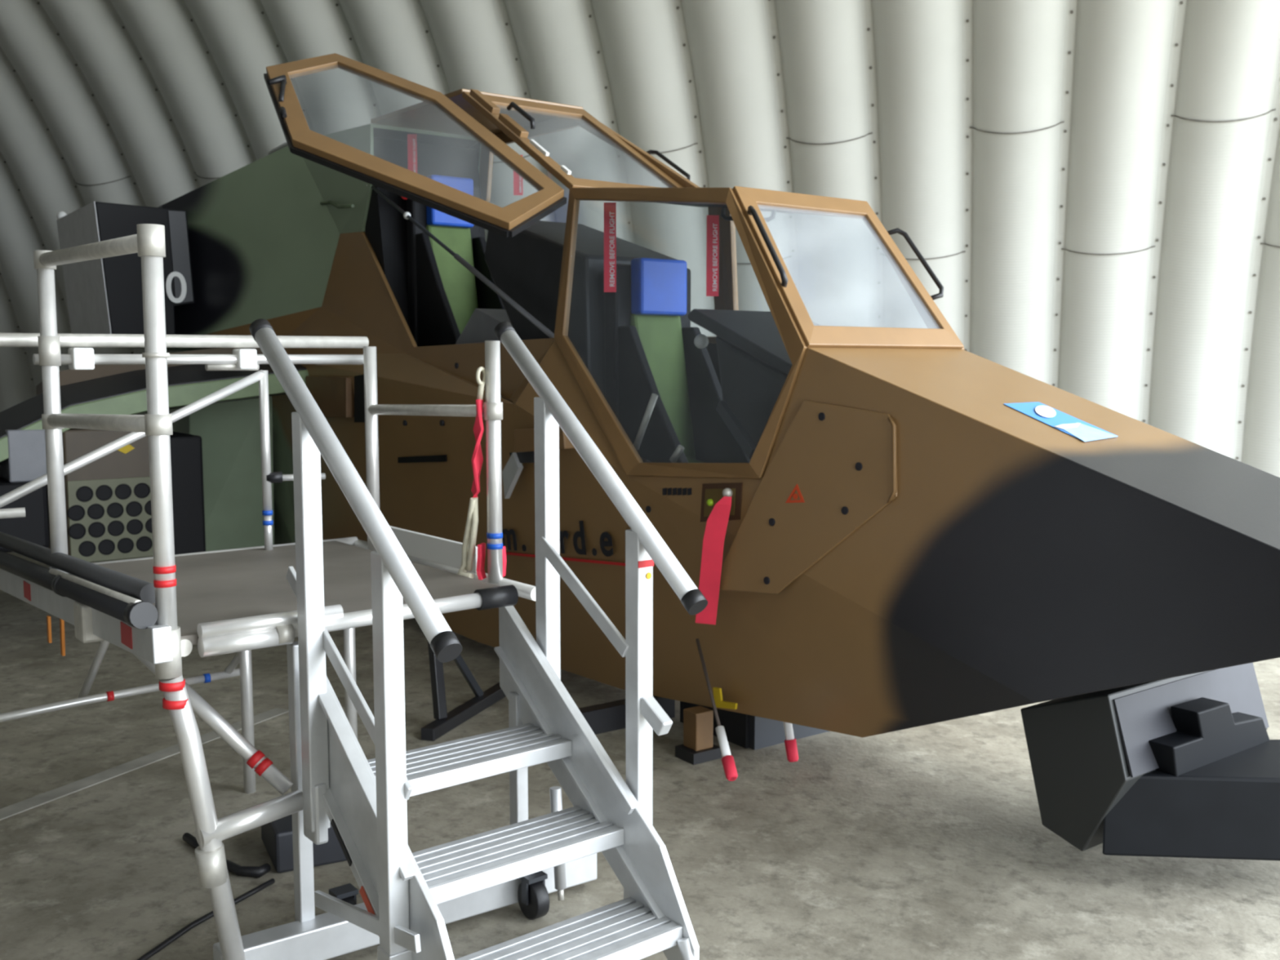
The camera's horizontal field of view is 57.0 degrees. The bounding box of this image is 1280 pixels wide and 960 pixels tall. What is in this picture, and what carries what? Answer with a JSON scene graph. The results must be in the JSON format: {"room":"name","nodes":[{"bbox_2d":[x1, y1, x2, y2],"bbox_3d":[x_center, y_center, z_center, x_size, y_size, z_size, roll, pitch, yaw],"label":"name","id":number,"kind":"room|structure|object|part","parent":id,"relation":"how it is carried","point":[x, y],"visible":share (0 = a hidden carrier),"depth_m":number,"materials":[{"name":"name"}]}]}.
{"room":"aircraft hangar","nodes":[
{"label":"aircraft hangar","id":0,"kind":"room"},
{"bbox_2d":[0,0,1279,477],"bbox_3d":[-2.988,-2.235,11.933,23.432,5.684,2.779,2,6,18],"label":"wall","id":1,"kind":"structure","parent":0,"point":[1119,72],"depth_m":10.64,"materials":[{"name":"metal"}]},
{"bbox_2d":[73,175,131,186],"bbox_3d":[-6.012,-3.301,13.032,0.780,0.117,0.182,2,6,18],"label":"trim","id":2,"kind":"structure","parent":1,"relation":"attached to","point":[130,175],"depth_m":12.95,"materials":[{"name":"grey metal"}]},
{"bbox_2d":[194,172,220,178],"bbox_3d":[-4.473,-3.252,12.542,0.780,0.117,0.182,2,6,18],"label":"trim","id":3,"kind":"structure","parent":1,"relation":"attached to","point":[194,172],"depth_m":12.52,"materials":[{"name":"grey metal"}]},
{"bbox_2d":[493,155,529,163],"bbox_3d":[-1.395,-3.155,11.563,0.780,0.117,0.182,2,6,18],"label":"trim","id":4,"kind":"structure","parent":1,"relation":"attached to","point":[527,155],"depth_m":11.48,"materials":[{"name":"grey metal"}]},
{"bbox_2d":[0,0,1277,459],"bbox_3d":[-2.130,-2.964,9.277,16.994,7.169,7.144,2,6,18],"label":"trim","id":5,"kind":"structure","parent":1,"relation":"attached to","point":[1180,2],"depth_m":10.85,"materials":[{"name":"grey metal"}]},
{"bbox_2d":[650,142,697,154],"bbox_3d":[0.144,-3.106,11.073,0.780,0.117,0.182,2,6,18],"label":"trim","id":6,"kind":"structure","parent":1,"relation":"attached to","point":[695,143],"depth_m":10.98,"materials":[{"name":"grey metal"}]},
{"bbox_2d":[736,255,791,264],"bbox_3d":[1.069,-2.125,11.412,0.780,0.089,0.195,2,6,18],"label":"trim","id":7,"kind":"structure","parent":1,"relation":"attached to","point":[790,255],"depth_m":11.35,"materials":[{"name":"white metal"}]},
{"bbox_2d":[786,132,872,144],"bbox_3d":[1.684,-3.057,10.583,0.780,0.117,0.182,2,6,18],"label":"trim","id":8,"kind":"structure","parent":1,"relation":"attached to","point":[871,132],"depth_m":10.51,"materials":[{"name":"grey metal"}]},
{"bbox_2d":[880,250,965,260],"bbox_3d":[2.609,-2.076,10.922,0.780,0.089,0.195,2,6,18],"label":"trim","id":9,"kind":"structure","parent":1,"relation":"attached to","point":[964,251],"depth_m":10.84,"materials":[{"name":"grey metal"}]},
{"bbox_2d":[969,120,1064,133],"bbox_3d":[3.223,-3.008,10.094,0.780,0.117,0.182,2,6,18],"label":"trim","id":10,"kind":"structure","parent":1,"relation":"attached to","point":[1064,121],"depth_m":10.03,"materials":[{"name":"grey metal"}]},
{"bbox_2d":[1061,245,1155,255],"bbox_3d":[4.148,-2.028,10.432,0.780,0.089,0.195,2,6,18],"label":"trim","id":11,"kind":"structure","parent":1,"relation":"attached to","point":[1152,246],"depth_m":10.37,"materials":[{"name":"grey metal"}]},
{"bbox_2d":[1171,108,1275,122],"bbox_3d":[4.762,-2.959,9.604,0.780,0.117,0.182,2,6,18],"label":"trim","id":12,"kind":"structure","parent":1,"relation":"attached to","point":[1180,117],"depth_m":9.54,"materials":[{"name":"grey metal"}]},
{"bbox_2d":[1260,242,1279,248],"bbox_3d":[5.687,-1.979,9.942,0.780,0.089,0.195,2,6,18],"label":"trim","id":13,"kind":"structure","parent":1,"relation":"attached to","point":[1260,242],"depth_m":10.07,"materials":[{"name":"grey metal"}]},
{"bbox_2d":[0,551,1279,959],"bbox_3d":[20.510,2.069,-1.553,79.862,0.210,80.001,2,6,18],"label":"floor","id":14,"kind":"structure","parent":0,"point":[930,842],"depth_m":4.48,"materials":[{"name":"concrete"}]},
{"bbox_2d":[0,707,288,820],"bbox_3d":[-2.352,1.297,5.132,0.100,0.006,2.259,3,6,26],"label":"trim","id":15,"kind":"structure","parent":14,"relation":"on","point":[29,803],"depth_m":5.17,"materials":[{"name":"silver metal"}]},
{"bbox_2d":[137,878,275,959],"bbox_3d":[-1.433,1.430,3.705,0.060,0.018,0.840,2,6,19],"label":"cable","id":16,"kind":"object","parent":14,"relation":"on","point":[272,881],"visible":0.85,"depth_m":3.77,"materials":[{"name":"black rubber"}]},
{"bbox_2d":[182,832,271,877],"bbox_3d":[-1.530,1.363,4.274,0.504,0.040,0.094,4,7,36],"label":"hose","id":17,"kind":"object","parent":14,"relation":"on","point":[246,871],"visible":0.73,"depth_m":4.15,"materials":[{"name":"black rubber"}]},
{"bbox_2d":[0,223,535,959],"bbox_3d":[-1.790,0.306,4.141,2.940,2.179,2.242,1,6,7],"label":"work platform","id":18,"kind":"object","parent":14,"relation":"on","point":[242,601],"visible":0.96,"depth_m":3.94,"materials":[{"name":"silver metal"}]},
{"bbox_3d":[-2.667,0.146,3.881,1.144,0.034,0.034,-4,7,-33],"label":"rail","id":19,"kind":"part","parent":18,"relation":"part of","materials":[{"name":"silver metal"}]},
{"bbox_3d":[-2.010,-0.183,4.035,0.053,1.175,0.053,-5,7,-38],"label":"corner post","id":20,"kind":"part","parent":18,"relation":"part of","materials":[{"name":"metal"}]},
{"bbox_3d":[-1.640,-0.682,3.521,0.048,0.078,1.186,-5,7,-38],"label":"guard rail","id":21,"kind":"part","parent":18,"relation":"part of","materials":[{"name":"white metal"}]},
{"bbox_3d":[-1.640,-0.175,3.571,0.048,0.082,1.186,-5,7,-38],"label":"guard rail","id":22,"kind":"part","parent":18,"relation":"part of","materials":[{"name":"silver metal"}]},
{"bbox_3d":[-1.270,-0.086,3.115,0.053,1.145,0.053,-5,7,-38],"label":"corner post","id":23,"kind":"part","parent":18,"relation":"part of","materials":[{"name":"metal"}]},
{"bbox_3d":[-2.252,-0.479,4.024,2.845,0.059,0.048,-5,7,-38],"label":"guard rail","id":24,"kind":"part","parent":18,"relation":"part of","materials":[{"name":"silver metal"}]},
{"bbox_3d":[-1.628,-0.461,4.501,1.250,0.040,0.038,-5,7,-38],"label":"rail","id":25,"kind":"part","parent":18,"relation":"part of","materials":[{"name":"metal"}]},
{"bbox_3d":[-1.191,1.004,3.251,0.213,0.966,0.063,-2,6,-16],"label":"leg","id":26,"kind":"part","parent":18,"relation":"part of","materials":[{"name":"metal"}]},
{"bbox_3d":[-1.269,0.687,3.460,0.504,0.470,0.044,1,6,6],"label":"diagonal leg","id":27,"kind":"part","parent":18,"relation":"part of","materials":[{"name":"metal"}]},
{"bbox_3d":[-1.645,0.804,4.918,0.048,1.025,0.048,-5,7,-38],"label":"leg","id":28,"kind":"part","parent":18,"relation":"part of","materials":[{"name":"metal"}]},
{"bbox_3d":[-1.486,-0.148,4.672,0.036,0.570,0.036,-5,7,-38],"label":"rail post","id":29,"kind":"part","parent":18,"relation":"part of","materials":[{"name":"metal"}]},
{"bbox_2d":[263,515,272,550],"bbox_3d":[-1.486,0.207,4.708,0.031,0.145,0.031,-5,7,-38],"label":"socket","id":30,"kind":"object","parent":18,"relation":"attached to","point":[268,522],"depth_m":4.70,"materials":[{"name":"metal"}]},
{"bbox_3d":[-1.457,-0.010,4.696,0.060,0.043,0.044,-2,6,-19],"label":"knob","id":31,"kind":"part","parent":18,"relation":"part of","materials":[{"name":"black rubber"}]},
{"bbox_3d":[-1.377,-0.011,4.786,0.201,0.031,0.026,-5,7,-38],"label":"rail","id":32,"kind":"part","parent":18,"relation":"part of","materials":[{"name":"metal"}]},
{"bbox_3d":[-1.238,0.793,5.029,0.048,1.025,0.048,-5,7,-38],"label":"leg","id":33,"kind":"part","parent":18,"relation":"part of","materials":[{"name":"metal"}]},
{"bbox_3d":[-1.097,-0.129,4.825,0.052,0.830,0.052,-5,7,-38],"label":"rail post","id":34,"kind":"part","parent":18,"relation":"part of","materials":[{"name":"metal"}]},
{"bbox_3d":[-0.802,-0.263,4.441,0.042,0.066,0.946,-5,7,-38],"label":"guard rail","id":35,"kind":"part","parent":18,"relation":"part of","materials":[{"name":"silver metal"}]},
{"bbox_2d":[457,366,506,579],"bbox_3d":[-0.559,-0.018,4.139,0.136,0.758,0.156,-5,7,-38],"label":"strap","id":36,"kind":"object","parent":18,"relation":"attached to","point":[468,544],"visible":0.98,"depth_m":4.11,"materials":[{"name":"red fabric"}]},
{"bbox_3d":[-0.548,-0.304,4.053,0.020,0.058,0.033,-5,7,-38],"label":"cord","id":37,"kind":"part","parent":36,"relation":"part of","materials":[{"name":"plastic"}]},
{"bbox_3d":[-0.507,-0.060,4.090,0.052,0.840,0.052,-5,7,-38],"label":"rail post","id":38,"kind":"part","parent":18,"relation":"part of","materials":[{"name":"metal"}]},
{"bbox_2d":[261,813,346,872],"bbox_3d":[-1.238,1.300,4.352,0.261,0.150,0.364,-3,6,-26],"label":"equipment case","id":39,"kind":"object","parent":14,"relation":"on","point":[277,837],"visible":0.3,"depth_m":4.22,"materials":[{"name":"grey plastic"}]},
{"bbox_2d":[213,318,707,959],"bbox_3d":[-0.488,0.501,3.383,1.265,1.944,1.207,-5,7,-38],"label":"stairs","id":40,"kind":"structure","parent":14,"relation":"on","point":[409,899],"depth_m":3.39,"materials":[{"name":"metal"}]},
{"bbox_3d":[-1.009,0.957,3.513,0.045,0.960,0.050,-5,7,-38],"label":"support leg","id":41,"kind":"part","parent":40,"relation":"part of","materials":[{"name":"metal"}]},
{"bbox_3d":[-0.936,0.408,3.356,0.058,1.202,0.062,-5,7,-38],"label":"handrail post","id":42,"kind":"part","parent":40,"relation":"part of","materials":[{"name":"metal"}]},
{"bbox_3d":[-0.821,0.539,3.268,0.014,0.509,0.762,-5,7,-38],"label":"knee rail","id":43,"kind":"part","parent":40,"relation":"part of","materials":[{"name":"metal"}]},
{"bbox_3d":[-0.788,-0.027,3.126,0.059,0.788,1.099,-5,7,-38],"label":"handrail","id":44,"kind":"part","parent":40,"relation":"part of","materials":[{"name":"metal"}]},
{"bbox_3d":[-0.637,0.741,3.012,0.058,1.129,0.062,-5,7,-38],"label":"handrail post","id":45,"kind":"part","parent":40,"relation":"part of","materials":[{"name":"metal"}]},
{"bbox_2d":[377,945,412,959],"bbox_3d":[-0.637,1.288,3.066,0.066,0.150,0.074,-5,7,-38],"label":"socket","id":46,"kind":"object","parent":40,"relation":"attached to","point":[384,953],"depth_m":3.03,"materials":[{"name":"metal"}]},
{"bbox_3d":[-0.410,1.031,3.982,0.045,0.640,0.050,-5,7,-38],"label":"support leg","id":47,"kind":"part","parent":40,"relation":"part of","materials":[{"name":"metal"}]},
{"bbox_3d":[-0.302,0.325,3.857,0.058,1.190,0.062,-5,7,-38],"label":"handrail post","id":48,"kind":"part","parent":40,"relation":"part of","materials":[{"name":"metal"}]},
{"bbox_3d":[-0.268,1.169,3.849,0.038,0.333,0.063,-5,7,-38],"label":"castor leg","id":49,"kind":"part","parent":40,"relation":"part of","materials":[{"name":"metal"}]},
{"bbox_3d":[-0.180,0.355,3.662,0.014,0.315,0.471,-5,7,-38],"label":"knee rail","id":50,"kind":"part","parent":40,"relation":"part of","materials":[{"name":"metal"}]},
{"bbox_3d":[-0.151,-0.078,3.626,0.059,0.800,0.992,-5,7,-38],"label":"handrail","id":51,"kind":"part","parent":40,"relation":"part of","materials":[{"name":"metal"}]},
{"bbox_2d":[623,888,629,898],"bbox_3d":[-0.002,1.237,3.571,0.066,0.150,0.074,-5,7,-38],"label":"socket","id":52,"kind":"object","parent":40,"relation":"attached to","point":[625,895],"depth_m":3.57,"materials":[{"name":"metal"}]},
{"bbox_3d":[-0.002,0.700,3.517,0.058,1.111,0.062,-5,7,-38],"label":"handrail post","id":53,"kind":"part","parent":40,"relation":"part of","materials":[{"name":"metal"}]},
{"bbox_2d":[421,640,506,741],"bbox_3d":[-0.885,0.807,6.115,0.156,0.782,1.074,2,6,19],"label":"trestle","id":54,"kind":"object","parent":14,"relation":"on","point":[445,722],"visible":0.48,"depth_m":5.79,"materials":[{"name":"black paint"}]},
{"bbox_2d":[578,695,829,764],"bbox_3d":[0.333,1.116,5.777,1.240,0.235,0.700,-4,7,-35],"label":"support stand","id":55,"kind":"object","parent":14,"relation":"on","point":[700,723],"visible":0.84,"depth_m":5.55,"materials":[{"name":"grey metal"}]},
{"bbox_2d":[0,53,1279,860],"bbox_3d":[-1.586,-0.754,6.910,4.300,3.598,10.696,-4,7,-36],"label":"helicopter mockup","id":56,"kind":"object","parent":55,"relation":"on","point":[922,529],"visible":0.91,"depth_m":5.30,"materials":[{"name":"paint"}]},
{"bbox_2d":[56,211,66,219],"bbox_3d":[-5.152,-2.349,10.500,0.090,0.090,0.090,-4,7,-36],"label":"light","id":57,"kind":"object","parent":56,"relation":"attached to","point":[60,214],"depth_m":10.47,"materials":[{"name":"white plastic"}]},
{"bbox_3d":[-4.473,-1.625,9.460,0.086,1.040,1.452,-4,7,-36],"label":"intake panel","id":58,"kind":"part","parent":56,"relation":"part of","materials":[{"name":"grey metal"}]},
{"bbox_3d":[-3.583,-1.734,9.193,0.160,0.710,0.008,-4,7,-36],"label":"intake plate","id":59,"kind":"part","parent":56,"relation":"part of","materials":[{"name":"grey metal"}]},
{"bbox_3d":[-2.043,-2.192,6.609,0.101,0.206,0.258,-1,6,-11],"label":"door handle","id":60,"kind":"part","parent":56,"relation":"part of","materials":[{"name":"black metal"}]},
{"bbox_3d":[-2.757,-2.563,9.065,0.042,0.057,0.555,-4,7,-36],"label":"cowl rail","id":61,"kind":"part","parent":56,"relation":"part of","materials":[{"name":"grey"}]},
{"bbox_2d":[407,133,417,173],"bbox_3d":[-1.533,-2.176,7.936,0.062,0.299,0.006,0,6,1],"label":"streamer","id":62,"kind":"object","parent":56,"relation":"hanging from","point":[411,138],"visible":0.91,"depth_m":7.93,"materials":[{"name":"red fabric"}]},
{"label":"raised door","id":63,"kind":"part","parent":56,"relation":"part of","materials":[{"name":"brown paint"}]},
{"bbox_3d":[-1.340,-1.189,7.779,0.050,0.900,0.600,-4,7,-36],"label":"seat","id":64,"kind":"part","parent":56,"relation":"part of","materials":[{"name":"black"}]},
{"bbox_3d":[-1.157,-1.250,7.887,0.326,0.940,0.667,-4,7,-36],"label":"crew seat","id":65,"kind":"part","parent":56,"relation":"part of","materials":[{"name":"green fabric"}]},
{"bbox_2d":[455,308,512,344],"bbox_3d":[-0.886,-0.915,7.107,0.200,0.234,0.629,-4,7,-36],"label":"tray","id":66,"kind":"object","parent":56,"relation":"on","point":[480,327],"depth_m":7.03,"materials":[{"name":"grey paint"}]},
{"bbox_3d":[-0.993,-1.214,8.032,0.050,0.900,0.600,-4,7,-36],"label":"seat","id":67,"kind":"part","parent":56,"relation":"part of","materials":[{"name":"black"}]},
{"bbox_2d":[513,155,523,195],"bbox_3d":[-0.812,-2.030,7.845,0.062,0.262,0.006,0,6,1],"label":"streamer","id":68,"kind":"object","parent":56,"relation":"hanging from","point":[517,180],"visible":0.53,"depth_m":7.85,"materials":[{"name":"red fabric"}]},
{"bbox_3d":[-0.656,-2.007,6.492,0.030,0.180,0.274,-4,7,-36],"label":"grab handle","id":69,"kind":"part","parent":56,"relation":"part of","materials":[{"name":"black metal"}]},
{"bbox_3d":[-0.355,-1.905,6.723,0.850,0.707,1.184,-4,7,-36],"label":"windscreen frame","id":70,"kind":"part","parent":56,"relation":"part of","materials":[{"name":"brown paint"}]},
{"bbox_3d":[-0.330,-0.705,6.808,0.660,1.654,1.144,-4,7,-36],"label":"instrument panel","id":71,"kind":"part","parent":56,"relation":"part of","materials":[{"name":"black plastic"}]},
{"bbox_2d":[604,202,616,292],"bbox_3d":[-0.152,-1.179,5.972,0.062,0.448,0.006,0,6,1],"label":"streamer","id":72,"kind":"object","parent":56,"relation":"hanging from","point":[610,208],"visible":1,"depth_m":5.97,"materials":[{"name":"red fabric"}]},
{"bbox_3d":[0.025,-0.279,5.651,0.139,0.273,0.030,4,7,33],"label":"control lever","id":73,"kind":"part","parent":56,"relation":"part of","materials":[{"name":"grey metal"}]},
{"bbox_3d":[0.115,-0.717,5.383,0.108,1.292,1.715,-4,7,-36],"label":"glass pane","id":74,"kind":"part","parent":56,"relation":"part of","materials":[{"name":"clear glass"}]},
{"bbox_3d":[0.055,-0.331,5.960,0.050,0.900,0.600,-4,7,-36],"label":"seat","id":75,"kind":"part","parent":56,"relation":"part of","materials":[{"name":"green fabric"}]},
{"bbox_3d":[0.234,-0.392,6.066,0.316,0.940,0.667,-4,7,-36],"label":"crew seat","id":76,"kind":"part","parent":56,"relation":"part of","materials":[{"name":"green fabric"}]},
{"bbox_3d":[0.150,-1.804,6.820,0.089,0.262,0.408,-4,7,-36],"label":"grab handle","id":77,"kind":"part","parent":56,"relation":"part of","materials":[{"name":"black metal"}]},
{"bbox_3d":[0.171,-0.120,5.449,0.073,0.086,0.031,3,6,29],"label":"control lever","id":78,"kind":"part","parent":56,"relation":"part of","materials":[{"name":"grey metal"}]},
{"bbox_3d":[0.293,-0.661,5.619,0.070,0.070,0.070,-4,7,-36],"label":"panel knob","id":79,"kind":"part","parent":56,"relation":"part of","materials":[{"name":"white plastic"}]},
{"bbox_2d":[706,215,719,296],"bbox_3d":[0.364,-1.122,5.899,0.062,0.400,0.006,0,6,1],"label":"streamer","id":80,"kind":"object","parent":56,"relation":"hanging from","point":[713,221],"visible":1,"depth_m":5.90,"materials":[{"name":"red fabric"}]},
{"bbox_2d":[695,496,731,624],"bbox_3d":[0.311,0.345,5.018,0.064,0.567,0.198,-4,7,-36],"label":"streamer","id":81,"kind":"object","parent":56,"relation":"hanging from","point":[717,522],"visible":0.95,"depth_m":5.01,"materials":[{"name":"red fabric"}]},
{"bbox_3d":[0.319,0.972,5.066,0.016,0.475,0.531,-1,6,-14],"label":"probe rod","id":82,"kind":"part","parent":56,"relation":"part of","materials":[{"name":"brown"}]},
{"bbox_3d":[0.394,-0.356,6.208,0.050,0.900,0.600,-4,7,-36],"label":"seat","id":83,"kind":"part","parent":56,"relation":"part of","materials":[{"name":"black"}]},
{"bbox_3d":[0.341,0.098,5.055,0.007,0.140,0.191,-5,7,-40],"label":"recess plate","id":84,"kind":"part","parent":56,"relation":"part of","materials":[{"name":"brown metal"}]},
{"bbox_3d":[0.419,-0.221,5.115,0.030,0.240,0.299,-3,6,-28],"label":"foot rail","id":85,"kind":"part","parent":56,"relation":"part of","materials":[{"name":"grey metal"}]},
{"bbox_3d":[0.564,-1.392,6.163,0.031,0.116,0.421,-4,7,-36],"label":"grab handle","id":86,"kind":"part","parent":56,"relation":"part of","materials":[{"name":"black metal"}]},
{"bbox_3d":[0.725,-0.199,5.412,0.580,0.923,0.516,-4,7,-36],"label":"instrument panel","id":87,"kind":"part","parent":56,"relation":"part of","materials":[{"name":"black plastic"}]},
{"bbox_2d":[687,308,821,374],"bbox_3d":[0.692,-0.637,5.414,0.660,0.300,0.703,-4,7,-36],"label":"hood","id":88,"kind":"object","parent":56,"relation":"attached to","point":[748,342],"depth_m":5.30,"materials":[{"name":"black plastic"}]},
{"bbox_3d":[0.524,-0.966,4.877,0.046,0.360,0.299,-3,7,-29],"label":"grab handle","id":89,"kind":"part","parent":56,"relation":"part of","materials":[{"name":"black metal"}]},
{"bbox_3d":[0.635,0.097,4.706,0.040,0.828,0.970,-5,8,-41],"label":"access panel","id":90,"kind":"part","parent":56,"relation":"part of","materials":[{"name":"paint"}]},
{"bbox_3d":[0.885,-0.915,5.121,0.950,0.702,0.559,-4,7,-36],"label":"windscreen frame","id":91,"kind":"part","parent":56,"relation":"part of","materials":[{"name":"brown paint"}]},
{"bbox_3d":[1.261,-0.992,5.412,0.088,0.348,0.294,-5,8,-43],"label":"grab handle","id":92,"kind":"part","parent":56,"relation":"part of","materials":[{"name":"black metal"}]},
{"bbox_3d":[1.964,0.828,4.165,0.910,0.246,0.085,-4,7,-36],"label":"chin plate","id":93,"kind":"part","parent":56,"relation":"part of","materials":[{"name":"grey metal"}]},
{"bbox_3d":[0.357,1.143,5.729,0.020,0.190,0.510,-4,7,-35],"label":"plate","id":94,"kind":"part","parent":55,"relation":"part of","materials":[{"name":"black paint"}]},
{"bbox_3d":[0.777,1.125,5.687,0.620,0.235,0.040,-4,7,-35],"label":"plate","id":95,"kind":"part","parent":55,"relation":"part of","materials":[{"name":"grey metal"}]}
]}

